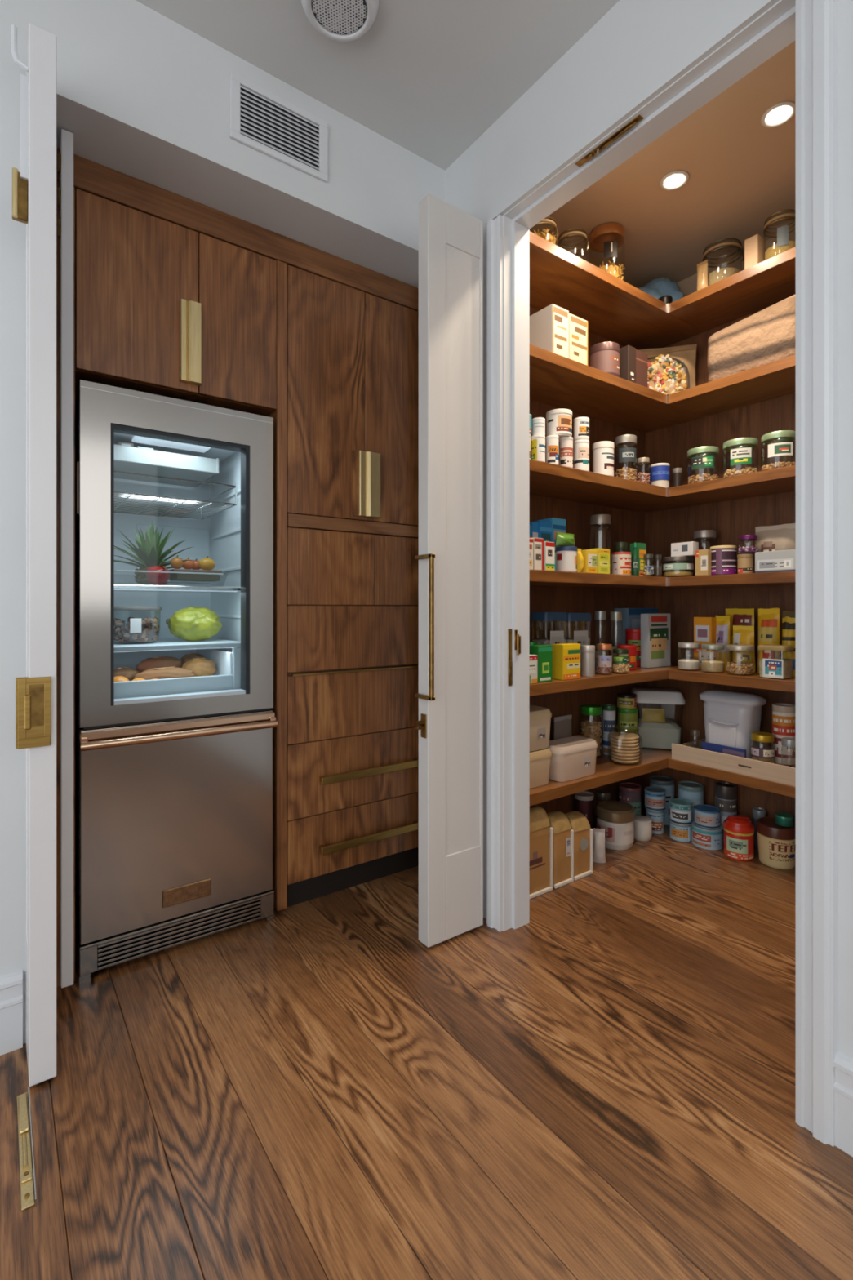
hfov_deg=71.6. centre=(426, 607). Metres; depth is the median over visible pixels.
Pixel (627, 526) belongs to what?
wall
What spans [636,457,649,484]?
glass jar
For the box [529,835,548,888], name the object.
print
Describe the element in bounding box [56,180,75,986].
panel
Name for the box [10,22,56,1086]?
door
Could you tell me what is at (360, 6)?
grille
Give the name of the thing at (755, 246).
carton
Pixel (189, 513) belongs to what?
shelf
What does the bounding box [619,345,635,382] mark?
carton
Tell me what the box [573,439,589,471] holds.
can
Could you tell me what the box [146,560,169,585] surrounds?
pepper
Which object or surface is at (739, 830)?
canister
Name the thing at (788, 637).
pouch
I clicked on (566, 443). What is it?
can
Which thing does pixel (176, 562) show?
tomato
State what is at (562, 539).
pouch
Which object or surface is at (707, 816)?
can
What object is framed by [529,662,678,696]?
shelf
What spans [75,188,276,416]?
upper cabinet
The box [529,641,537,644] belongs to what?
glass jar
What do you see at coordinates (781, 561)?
carton
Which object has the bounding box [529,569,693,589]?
shelf
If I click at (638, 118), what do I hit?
strike plate
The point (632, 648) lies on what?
can
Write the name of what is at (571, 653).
print
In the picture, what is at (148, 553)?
pineapple
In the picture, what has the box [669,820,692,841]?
can
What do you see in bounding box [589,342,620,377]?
round tin
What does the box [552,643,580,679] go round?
carton
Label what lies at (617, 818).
canister
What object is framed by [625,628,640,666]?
can
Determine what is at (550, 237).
glass jar
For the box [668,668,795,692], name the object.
shelf
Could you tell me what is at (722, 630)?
print
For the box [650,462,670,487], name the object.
can
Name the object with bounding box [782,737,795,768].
glass jar
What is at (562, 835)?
flour bag
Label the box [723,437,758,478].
glass jar
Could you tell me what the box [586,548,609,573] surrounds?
carton
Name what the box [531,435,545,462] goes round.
can
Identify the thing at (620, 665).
glass jar
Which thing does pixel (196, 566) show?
tomato
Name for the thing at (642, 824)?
tub
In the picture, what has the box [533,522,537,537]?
print
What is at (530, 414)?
can
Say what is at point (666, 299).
round tin
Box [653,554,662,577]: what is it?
glass jar
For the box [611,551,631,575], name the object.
can
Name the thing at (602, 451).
tub
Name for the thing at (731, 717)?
storage bin
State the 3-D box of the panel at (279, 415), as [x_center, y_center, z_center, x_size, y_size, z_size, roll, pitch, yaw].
[-0.634,-0.083,2.344,0.040,2.426,0.322,0,0,-36]
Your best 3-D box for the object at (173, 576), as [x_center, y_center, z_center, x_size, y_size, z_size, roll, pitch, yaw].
[-0.903,-0.125,2.292,0.180,0.040,0.140,0,0,-36]
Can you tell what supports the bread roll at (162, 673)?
in the fridge
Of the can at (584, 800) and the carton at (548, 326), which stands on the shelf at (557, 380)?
the carton at (548, 326)
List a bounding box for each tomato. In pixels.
[169,555,183,568]
[182,556,194,568]
[191,558,199,569]
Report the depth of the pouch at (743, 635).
2.75 m
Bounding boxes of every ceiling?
[135,0,619,170]
[529,40,795,288]
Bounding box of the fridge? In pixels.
[75,379,277,982]
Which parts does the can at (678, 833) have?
lid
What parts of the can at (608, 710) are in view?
lid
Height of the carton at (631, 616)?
0.300 m
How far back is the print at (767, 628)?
2.65 m
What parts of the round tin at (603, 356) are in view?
lid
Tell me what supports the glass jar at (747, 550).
on the tub at (745, 562)
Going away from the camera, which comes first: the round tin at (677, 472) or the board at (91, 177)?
the board at (91, 177)
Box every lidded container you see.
[531,612,567,645]
[560,613,591,671]
[757,644,794,678]
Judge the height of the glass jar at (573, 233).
0.172 m
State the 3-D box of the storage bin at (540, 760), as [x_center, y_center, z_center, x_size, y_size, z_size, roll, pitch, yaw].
[0.382,0.658,2.478,0.246,0.147,0.200,0,0,-36]
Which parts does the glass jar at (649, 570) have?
lid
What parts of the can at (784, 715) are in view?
lid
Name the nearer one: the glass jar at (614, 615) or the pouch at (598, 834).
the pouch at (598, 834)
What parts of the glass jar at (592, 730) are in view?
lid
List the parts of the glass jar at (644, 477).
lid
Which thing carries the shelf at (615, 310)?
attached to the wall at (627, 526)
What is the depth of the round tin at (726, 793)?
2.89 m
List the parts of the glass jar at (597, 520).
lid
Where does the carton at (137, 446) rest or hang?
in the fridge
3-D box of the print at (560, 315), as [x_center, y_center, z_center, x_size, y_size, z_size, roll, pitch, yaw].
[0.556,-1.141,2.448,0.098,0.205,0.001,0,0,-36]
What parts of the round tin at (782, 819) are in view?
lid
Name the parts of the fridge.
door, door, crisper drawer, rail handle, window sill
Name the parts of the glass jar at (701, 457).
lid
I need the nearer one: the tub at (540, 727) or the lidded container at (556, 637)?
the tub at (540, 727)
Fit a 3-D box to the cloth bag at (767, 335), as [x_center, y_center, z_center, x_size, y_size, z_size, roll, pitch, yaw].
[1.505,-1.196,2.675,0.213,0.316,0.408,0,0,-36]
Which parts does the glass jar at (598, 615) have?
lid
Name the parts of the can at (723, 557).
lid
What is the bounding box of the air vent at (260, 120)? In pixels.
[229,71,328,182]
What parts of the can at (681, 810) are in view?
lid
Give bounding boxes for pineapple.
[113,520,200,584]
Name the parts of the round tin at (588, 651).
lid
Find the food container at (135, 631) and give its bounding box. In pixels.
[113,606,162,643]
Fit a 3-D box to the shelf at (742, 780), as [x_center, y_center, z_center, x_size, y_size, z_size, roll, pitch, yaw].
[1.845,0.755,2.243,0.332,0.045,1.819,0,0,-36]
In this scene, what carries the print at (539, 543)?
attached to the carton at (538, 543)
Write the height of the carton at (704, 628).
0.256 m
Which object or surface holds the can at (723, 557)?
on the shelf at (787, 578)
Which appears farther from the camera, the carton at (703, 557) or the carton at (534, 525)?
the carton at (703, 557)
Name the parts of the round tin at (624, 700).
lid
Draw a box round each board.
[56,147,418,311]
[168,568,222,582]
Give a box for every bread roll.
[113,666,139,680]
[133,666,195,679]
[135,656,182,672]
[180,653,205,663]
[182,657,216,676]
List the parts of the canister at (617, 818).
lid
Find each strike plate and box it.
[508,628,520,686]
[575,114,644,167]
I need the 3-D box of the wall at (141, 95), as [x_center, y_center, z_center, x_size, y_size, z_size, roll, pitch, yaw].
[-1.667,-0.338,1.717,4.120,2.976,0.962,0,0,-36]
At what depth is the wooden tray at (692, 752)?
2.63 m
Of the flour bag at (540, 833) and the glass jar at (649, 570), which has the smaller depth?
the flour bag at (540, 833)
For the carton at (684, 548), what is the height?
0.066 m
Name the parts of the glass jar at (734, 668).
lid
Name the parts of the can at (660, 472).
lid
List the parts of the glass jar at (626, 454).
lid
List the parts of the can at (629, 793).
lid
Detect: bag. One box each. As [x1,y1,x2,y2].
[529,804,552,899]
[546,810,573,888]
[564,811,592,880]
[638,277,684,302]
[639,344,697,394]
[707,294,795,382]
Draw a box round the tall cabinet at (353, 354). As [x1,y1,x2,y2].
[287,265,418,906]
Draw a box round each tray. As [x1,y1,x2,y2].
[115,569,223,574]
[671,738,795,786]
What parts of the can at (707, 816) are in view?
lid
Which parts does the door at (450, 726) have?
latch knob, latch plate, pull handle, rail, rail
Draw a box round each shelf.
[113,471,236,519]
[113,637,240,652]
[529,231,704,350]
[529,344,703,433]
[529,458,703,512]
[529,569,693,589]
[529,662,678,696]
[529,746,671,805]
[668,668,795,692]
[668,757,795,798]
[669,246,795,331]
[669,355,795,417]
[669,465,795,503]
[669,571,795,587]
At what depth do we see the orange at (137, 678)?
2.02 m
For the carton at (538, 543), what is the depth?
2.37 m
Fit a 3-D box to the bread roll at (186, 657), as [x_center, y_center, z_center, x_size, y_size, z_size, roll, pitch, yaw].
[-0.925,0.214,2.344,0.105,0.073,0.084,0,0,-36]
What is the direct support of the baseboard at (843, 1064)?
attached to the wall at (634, 37)
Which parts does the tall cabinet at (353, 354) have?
door, door, rail, drawer, drawer, drawer, drawer, plate, edge pull, bar pull, bar pull, pull, door, door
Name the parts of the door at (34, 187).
arm, rail, lock plate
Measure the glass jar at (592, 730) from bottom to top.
0.246 m
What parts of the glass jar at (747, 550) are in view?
lid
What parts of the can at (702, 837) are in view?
lid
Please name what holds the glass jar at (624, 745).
on the shelf at (651, 759)
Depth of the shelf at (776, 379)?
2.71 m
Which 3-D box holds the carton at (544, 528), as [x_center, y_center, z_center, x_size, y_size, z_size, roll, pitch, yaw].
[0.499,-0.267,2.642,0.077,0.231,0.091,0,0,-36]
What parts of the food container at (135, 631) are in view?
lid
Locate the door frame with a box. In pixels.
[485,0,838,1146]
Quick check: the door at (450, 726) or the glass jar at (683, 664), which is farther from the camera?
the glass jar at (683, 664)
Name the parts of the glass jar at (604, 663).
lid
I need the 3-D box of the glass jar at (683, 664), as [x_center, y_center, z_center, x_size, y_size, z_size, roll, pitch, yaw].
[1.272,0.234,2.868,0.098,0.130,0.098,0,0,26]
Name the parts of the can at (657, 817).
lid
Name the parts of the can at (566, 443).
lid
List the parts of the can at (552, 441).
lid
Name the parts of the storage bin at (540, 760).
lid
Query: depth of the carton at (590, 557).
2.57 m
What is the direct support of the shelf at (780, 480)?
attached to the wall at (734, 518)
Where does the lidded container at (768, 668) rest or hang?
on the shelf at (755, 681)
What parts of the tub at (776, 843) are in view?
lid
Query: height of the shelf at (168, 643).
0.018 m
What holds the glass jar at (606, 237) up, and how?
on the shelf at (615, 310)
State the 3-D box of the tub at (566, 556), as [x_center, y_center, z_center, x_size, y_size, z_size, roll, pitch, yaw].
[0.602,-0.207,2.545,0.090,0.110,0.090,0,0,4]
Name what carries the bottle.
on the shelf at (537, 578)
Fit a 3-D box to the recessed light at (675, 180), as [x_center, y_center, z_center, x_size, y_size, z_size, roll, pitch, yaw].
[1.022,-1.760,2.438,0.110,0.009,0.110,0,0,-36]
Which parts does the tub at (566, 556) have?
lid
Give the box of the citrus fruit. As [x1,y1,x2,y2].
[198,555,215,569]
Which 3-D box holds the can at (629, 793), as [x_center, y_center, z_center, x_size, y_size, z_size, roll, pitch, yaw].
[1.068,1.040,3.106,0.113,0.219,0.113,0,0,12]
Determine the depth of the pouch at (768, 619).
2.65 m
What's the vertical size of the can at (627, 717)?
0.217 m
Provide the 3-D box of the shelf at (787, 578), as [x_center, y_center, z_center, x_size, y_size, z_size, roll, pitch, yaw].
[1.845,-0.128,2.243,0.332,0.045,1.819,0,0,-36]
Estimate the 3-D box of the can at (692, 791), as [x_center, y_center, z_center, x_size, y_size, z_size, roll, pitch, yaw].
[1.367,1.030,3.060,0.121,0.239,0.121,0,0,12]
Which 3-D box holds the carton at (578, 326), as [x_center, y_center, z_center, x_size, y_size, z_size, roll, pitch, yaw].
[0.601,-1.138,2.580,0.120,0.200,0.161,0,0,-36]
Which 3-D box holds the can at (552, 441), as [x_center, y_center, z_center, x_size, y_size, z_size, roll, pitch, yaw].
[0.524,-0.650,2.465,0.053,0.126,0.053,0,0,4]
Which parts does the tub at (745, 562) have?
lid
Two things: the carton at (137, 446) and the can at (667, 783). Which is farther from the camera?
the can at (667, 783)
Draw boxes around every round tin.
[581,644,595,676]
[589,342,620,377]
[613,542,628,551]
[617,693,636,708]
[658,295,672,303]
[672,467,682,487]
[715,781,737,843]
[752,807,766,850]
[775,812,793,826]
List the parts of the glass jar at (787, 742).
lid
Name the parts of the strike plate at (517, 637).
plate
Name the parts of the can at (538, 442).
lid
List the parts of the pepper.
stem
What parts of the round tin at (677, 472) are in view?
lid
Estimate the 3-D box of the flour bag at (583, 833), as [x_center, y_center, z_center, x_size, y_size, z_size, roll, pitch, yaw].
[0.640,1.024,2.573,0.117,0.252,0.119,0,0,-36]
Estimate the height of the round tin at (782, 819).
0.042 m
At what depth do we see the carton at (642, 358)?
2.79 m
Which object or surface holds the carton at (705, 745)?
on the wooden tray at (692, 752)
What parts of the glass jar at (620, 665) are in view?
lid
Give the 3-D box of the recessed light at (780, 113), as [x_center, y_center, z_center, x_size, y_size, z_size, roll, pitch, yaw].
[1.258,-1.760,2.113,0.110,0.009,0.110,0,0,-36]
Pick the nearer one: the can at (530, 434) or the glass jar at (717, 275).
the can at (530, 434)
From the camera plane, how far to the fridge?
2.03 m
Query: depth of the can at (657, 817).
3.01 m
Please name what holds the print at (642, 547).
attached to the carton at (641, 547)
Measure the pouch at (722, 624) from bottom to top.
0.264 m
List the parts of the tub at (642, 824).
lid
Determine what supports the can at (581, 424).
on the can at (581, 447)
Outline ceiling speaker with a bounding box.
[300,0,378,41]
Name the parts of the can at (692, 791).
lid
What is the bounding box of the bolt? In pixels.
[16,1086,36,1211]
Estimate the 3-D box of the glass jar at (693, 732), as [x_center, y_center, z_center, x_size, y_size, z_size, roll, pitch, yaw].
[1.292,0.656,2.844,0.043,0.135,0.043,0,0,26]
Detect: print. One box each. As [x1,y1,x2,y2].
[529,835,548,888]
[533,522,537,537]
[534,537,543,569]
[538,645,552,682]
[540,520,551,542]
[552,303,568,358]
[552,517,565,571]
[563,644,580,679]
[586,550,597,573]
[598,548,609,573]
[628,345,635,382]
[639,542,646,576]
[715,624,728,652]
[731,613,751,635]
[733,633,752,662]
[758,618,777,658]
[760,541,775,551]
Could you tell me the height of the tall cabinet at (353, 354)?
2.444 m
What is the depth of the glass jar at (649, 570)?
2.81 m
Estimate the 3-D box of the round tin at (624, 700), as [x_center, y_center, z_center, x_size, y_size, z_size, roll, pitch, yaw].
[1.033,0.477,3.048,0.098,0.069,0.098,0,0,4]
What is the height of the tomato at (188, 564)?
0.049 m
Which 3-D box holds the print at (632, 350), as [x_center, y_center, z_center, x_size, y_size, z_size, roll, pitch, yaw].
[0.955,-1.125,2.744,0.053,0.173,0.001,0,0,-36]
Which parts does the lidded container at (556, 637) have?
lid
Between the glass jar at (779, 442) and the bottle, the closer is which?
the glass jar at (779, 442)
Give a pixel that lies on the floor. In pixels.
(602, 1086)
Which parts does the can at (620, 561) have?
lid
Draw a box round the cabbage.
[165,606,222,640]
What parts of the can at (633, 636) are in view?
lid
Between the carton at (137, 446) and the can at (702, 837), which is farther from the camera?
the can at (702, 837)
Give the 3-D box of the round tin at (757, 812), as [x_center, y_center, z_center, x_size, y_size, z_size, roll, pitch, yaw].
[1.589,1.055,2.823,0.060,0.190,0.060,0,0,12]
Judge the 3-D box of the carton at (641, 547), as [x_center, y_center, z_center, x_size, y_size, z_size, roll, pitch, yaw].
[1.018,-0.231,2.847,0.057,0.158,0.051,0,0,-36]
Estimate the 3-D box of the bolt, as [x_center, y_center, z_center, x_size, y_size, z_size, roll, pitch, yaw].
[-0.856,1.142,1.263,0.024,0.016,0.330,0,0,-36]
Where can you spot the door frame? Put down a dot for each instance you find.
(816, 20)
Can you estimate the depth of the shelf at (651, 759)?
2.65 m
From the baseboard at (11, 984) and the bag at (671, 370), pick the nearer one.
the baseboard at (11, 984)
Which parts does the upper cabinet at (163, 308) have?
door, pull, door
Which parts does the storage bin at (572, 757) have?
lid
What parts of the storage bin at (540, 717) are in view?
lid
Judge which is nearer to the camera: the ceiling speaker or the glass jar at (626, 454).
the ceiling speaker
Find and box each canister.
[595,800,635,850]
[723,814,755,861]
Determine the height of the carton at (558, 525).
0.251 m
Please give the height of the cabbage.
0.130 m
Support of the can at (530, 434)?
on the shelf at (546, 479)
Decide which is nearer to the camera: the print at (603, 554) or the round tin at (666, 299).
the print at (603, 554)
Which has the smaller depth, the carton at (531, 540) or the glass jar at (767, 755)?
the carton at (531, 540)
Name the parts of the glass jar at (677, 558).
lid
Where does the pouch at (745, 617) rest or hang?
on the shelf at (755, 681)
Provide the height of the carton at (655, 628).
0.272 m
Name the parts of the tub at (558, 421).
lid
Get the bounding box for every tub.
[529,717,551,751]
[546,408,572,441]
[555,546,577,572]
[592,440,614,476]
[634,815,652,841]
[737,554,753,573]
[756,817,795,869]
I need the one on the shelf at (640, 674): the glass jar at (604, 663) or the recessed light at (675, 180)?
the glass jar at (604, 663)
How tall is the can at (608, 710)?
0.245 m
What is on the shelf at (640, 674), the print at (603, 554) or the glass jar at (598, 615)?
the glass jar at (598, 615)
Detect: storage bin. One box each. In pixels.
[529,704,551,751]
[529,747,551,788]
[548,736,597,782]
[554,714,572,739]
[699,689,766,759]
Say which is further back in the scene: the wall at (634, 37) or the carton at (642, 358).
the carton at (642, 358)
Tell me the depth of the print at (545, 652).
2.40 m
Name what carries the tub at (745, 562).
on the shelf at (787, 578)
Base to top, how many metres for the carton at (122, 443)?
0.068 m
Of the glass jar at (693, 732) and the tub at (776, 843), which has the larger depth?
the glass jar at (693, 732)
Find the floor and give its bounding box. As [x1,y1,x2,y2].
[0,810,852,1279]
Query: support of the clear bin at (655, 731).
on the shelf at (651, 759)
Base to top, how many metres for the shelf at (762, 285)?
0.045 m
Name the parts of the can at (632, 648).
lid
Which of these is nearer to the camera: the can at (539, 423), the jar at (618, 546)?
the can at (539, 423)
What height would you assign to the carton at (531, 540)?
0.124 m
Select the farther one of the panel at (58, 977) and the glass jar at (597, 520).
the glass jar at (597, 520)
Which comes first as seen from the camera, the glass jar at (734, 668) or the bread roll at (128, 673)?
the bread roll at (128, 673)
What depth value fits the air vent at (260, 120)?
1.97 m
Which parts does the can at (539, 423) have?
lid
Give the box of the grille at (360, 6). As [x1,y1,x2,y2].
[311,0,366,35]
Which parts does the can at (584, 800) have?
lid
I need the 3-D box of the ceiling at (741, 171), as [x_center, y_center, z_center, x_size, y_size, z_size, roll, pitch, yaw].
[1.316,-1.796,2.068,1.420,0.060,2.200,0,0,-36]
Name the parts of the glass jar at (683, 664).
lid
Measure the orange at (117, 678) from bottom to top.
0.070 m
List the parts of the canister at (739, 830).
lid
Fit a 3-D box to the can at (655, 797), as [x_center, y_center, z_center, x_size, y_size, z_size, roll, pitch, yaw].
[1.178,0.984,3.049,0.101,0.097,0.101,0,0,12]
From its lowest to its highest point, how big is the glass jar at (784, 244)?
0.211 m
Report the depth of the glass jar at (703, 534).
2.94 m
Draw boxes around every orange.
[113,675,128,682]
[131,677,145,680]
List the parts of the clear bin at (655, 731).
lid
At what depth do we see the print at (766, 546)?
2.64 m
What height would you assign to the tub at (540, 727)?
0.133 m
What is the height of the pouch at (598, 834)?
0.153 m
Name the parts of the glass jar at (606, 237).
lid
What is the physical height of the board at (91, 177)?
0.096 m
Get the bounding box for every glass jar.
[529,216,558,244]
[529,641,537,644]
[557,227,589,257]
[580,704,602,757]
[588,222,625,279]
[589,514,611,573]
[594,610,606,666]
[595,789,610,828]
[596,644,612,674]
[608,727,639,764]
[609,611,622,666]
[612,648,629,673]
[615,434,636,481]
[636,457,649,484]
[643,554,653,576]
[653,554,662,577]
[662,555,693,577]
[677,642,700,670]
[687,445,719,484]
[690,729,700,736]
[693,529,716,576]
[701,643,724,672]
[702,237,744,285]
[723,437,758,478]
[726,644,755,675]
[738,534,758,554]
[751,732,774,763]
[760,430,795,471]
[763,208,795,260]
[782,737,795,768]
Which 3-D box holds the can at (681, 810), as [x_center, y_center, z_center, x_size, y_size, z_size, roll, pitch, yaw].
[1.272,1.018,2.956,0.103,0.101,0.103,0,0,12]
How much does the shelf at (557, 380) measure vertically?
0.047 m
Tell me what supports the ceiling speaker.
attached to the ceiling at (429, 77)
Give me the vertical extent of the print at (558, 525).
0.248 m
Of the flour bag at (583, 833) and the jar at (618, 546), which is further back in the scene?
the jar at (618, 546)
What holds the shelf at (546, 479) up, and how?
attached to the wall at (627, 526)
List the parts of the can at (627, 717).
lid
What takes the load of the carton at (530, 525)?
on the shelf at (537, 578)
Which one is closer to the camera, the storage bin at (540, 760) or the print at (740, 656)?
the storage bin at (540, 760)
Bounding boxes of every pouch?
[555,532,574,546]
[576,548,583,572]
[592,827,605,862]
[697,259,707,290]
[715,615,730,670]
[725,608,755,671]
[732,625,755,672]
[754,523,795,573]
[757,607,780,674]
[782,611,795,676]
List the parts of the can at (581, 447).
lid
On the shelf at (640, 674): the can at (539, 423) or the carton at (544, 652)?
the carton at (544, 652)
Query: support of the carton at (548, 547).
on the shelf at (537, 578)
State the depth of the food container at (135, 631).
2.07 m
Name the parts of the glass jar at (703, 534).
lid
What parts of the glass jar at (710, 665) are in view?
lid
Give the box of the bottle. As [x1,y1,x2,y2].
[631,542,638,575]
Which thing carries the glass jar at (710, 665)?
on the shelf at (755, 681)
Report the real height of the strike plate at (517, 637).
0.205 m
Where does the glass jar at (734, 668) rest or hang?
on the shelf at (755, 681)
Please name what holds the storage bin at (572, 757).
on the shelf at (651, 759)
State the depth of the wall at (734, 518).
3.04 m
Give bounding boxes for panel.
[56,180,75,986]
[266,260,287,911]
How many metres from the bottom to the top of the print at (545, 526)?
0.228 m
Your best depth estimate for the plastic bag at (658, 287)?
3.02 m
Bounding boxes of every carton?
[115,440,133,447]
[137,446,153,449]
[529,303,568,358]
[529,522,537,537]
[529,524,531,537]
[529,537,543,570]
[529,538,533,569]
[529,644,552,682]
[529,654,537,684]
[530,520,551,542]
[537,517,565,571]
[543,541,555,571]
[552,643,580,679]
[568,313,587,365]
[581,549,597,573]
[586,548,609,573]
[614,608,657,645]
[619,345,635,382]
[630,542,646,576]
[635,349,648,387]
[640,613,671,667]
[671,541,698,556]
[693,617,716,669]
[695,549,711,575]
[702,741,746,757]
[744,234,766,269]
[755,549,795,573]
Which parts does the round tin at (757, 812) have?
lid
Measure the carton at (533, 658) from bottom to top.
0.113 m
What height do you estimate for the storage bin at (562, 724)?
0.209 m
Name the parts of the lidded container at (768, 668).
lid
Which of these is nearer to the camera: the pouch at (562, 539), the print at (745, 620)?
the pouch at (562, 539)
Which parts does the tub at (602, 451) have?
lid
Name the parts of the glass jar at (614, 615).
lid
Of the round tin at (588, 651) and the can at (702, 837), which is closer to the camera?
the round tin at (588, 651)
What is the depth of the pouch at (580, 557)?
2.54 m
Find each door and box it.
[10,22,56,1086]
[414,193,483,947]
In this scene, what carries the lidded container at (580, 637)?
on the shelf at (640, 674)
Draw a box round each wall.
[0,0,444,1044]
[444,0,852,1058]
[529,306,644,827]
[644,226,795,823]
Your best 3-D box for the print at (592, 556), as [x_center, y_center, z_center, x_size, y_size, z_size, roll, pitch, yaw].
[0.721,-0.202,2.574,0.070,0.097,0.001,0,0,-36]
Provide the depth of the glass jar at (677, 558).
2.88 m
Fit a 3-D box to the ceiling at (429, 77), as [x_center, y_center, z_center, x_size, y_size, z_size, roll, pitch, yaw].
[-0.169,-1.796,-0.563,3.865,0.060,4.488,0,0,-36]
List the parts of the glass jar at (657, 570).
lid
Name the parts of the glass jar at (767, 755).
lid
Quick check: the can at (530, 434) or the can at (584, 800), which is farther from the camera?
the can at (584, 800)
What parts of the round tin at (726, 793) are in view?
lid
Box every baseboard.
[0,969,22,1055]
[833,1051,852,1156]
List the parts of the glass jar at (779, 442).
lid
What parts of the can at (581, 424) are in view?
lid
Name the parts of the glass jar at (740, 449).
lid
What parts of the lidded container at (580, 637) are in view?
lid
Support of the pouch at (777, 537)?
on the shelf at (787, 578)
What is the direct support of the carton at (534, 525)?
on the shelf at (537, 578)
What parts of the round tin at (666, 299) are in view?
lid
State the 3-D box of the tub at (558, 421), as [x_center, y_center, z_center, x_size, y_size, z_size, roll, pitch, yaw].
[0.566,-0.779,2.525,0.110,0.110,0.110,0,0,4]
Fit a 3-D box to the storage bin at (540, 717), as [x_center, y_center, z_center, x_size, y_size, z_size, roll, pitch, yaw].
[0.382,0.501,2.478,0.246,0.162,0.200,0,0,-36]
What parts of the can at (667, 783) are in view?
lid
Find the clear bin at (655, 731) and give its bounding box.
[631,686,685,749]
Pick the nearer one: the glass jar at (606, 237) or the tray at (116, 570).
the tray at (116, 570)
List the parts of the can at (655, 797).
lid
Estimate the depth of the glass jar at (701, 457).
2.78 m
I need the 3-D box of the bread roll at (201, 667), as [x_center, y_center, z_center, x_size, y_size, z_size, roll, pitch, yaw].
[-0.867,0.231,2.250,0.130,0.084,0.089,0,0,-28]
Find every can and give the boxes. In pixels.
[529,413,531,435]
[529,434,531,459]
[531,417,545,435]
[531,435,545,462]
[546,435,559,465]
[559,436,573,467]
[573,417,589,441]
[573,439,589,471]
[574,791,593,828]
[602,704,615,755]
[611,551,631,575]
[617,644,636,670]
[617,707,637,734]
[618,782,641,815]
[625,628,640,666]
[644,786,666,811]
[646,808,664,834]
[649,775,675,825]
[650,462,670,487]
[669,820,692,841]
[670,798,692,825]
[678,780,703,822]
[691,821,723,849]
[694,804,720,828]
[710,545,737,575]
[772,702,795,766]
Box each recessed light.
[660,170,688,190]
[760,101,795,127]
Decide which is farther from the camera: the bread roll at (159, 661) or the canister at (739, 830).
the canister at (739, 830)
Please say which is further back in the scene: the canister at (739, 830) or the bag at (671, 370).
the bag at (671, 370)

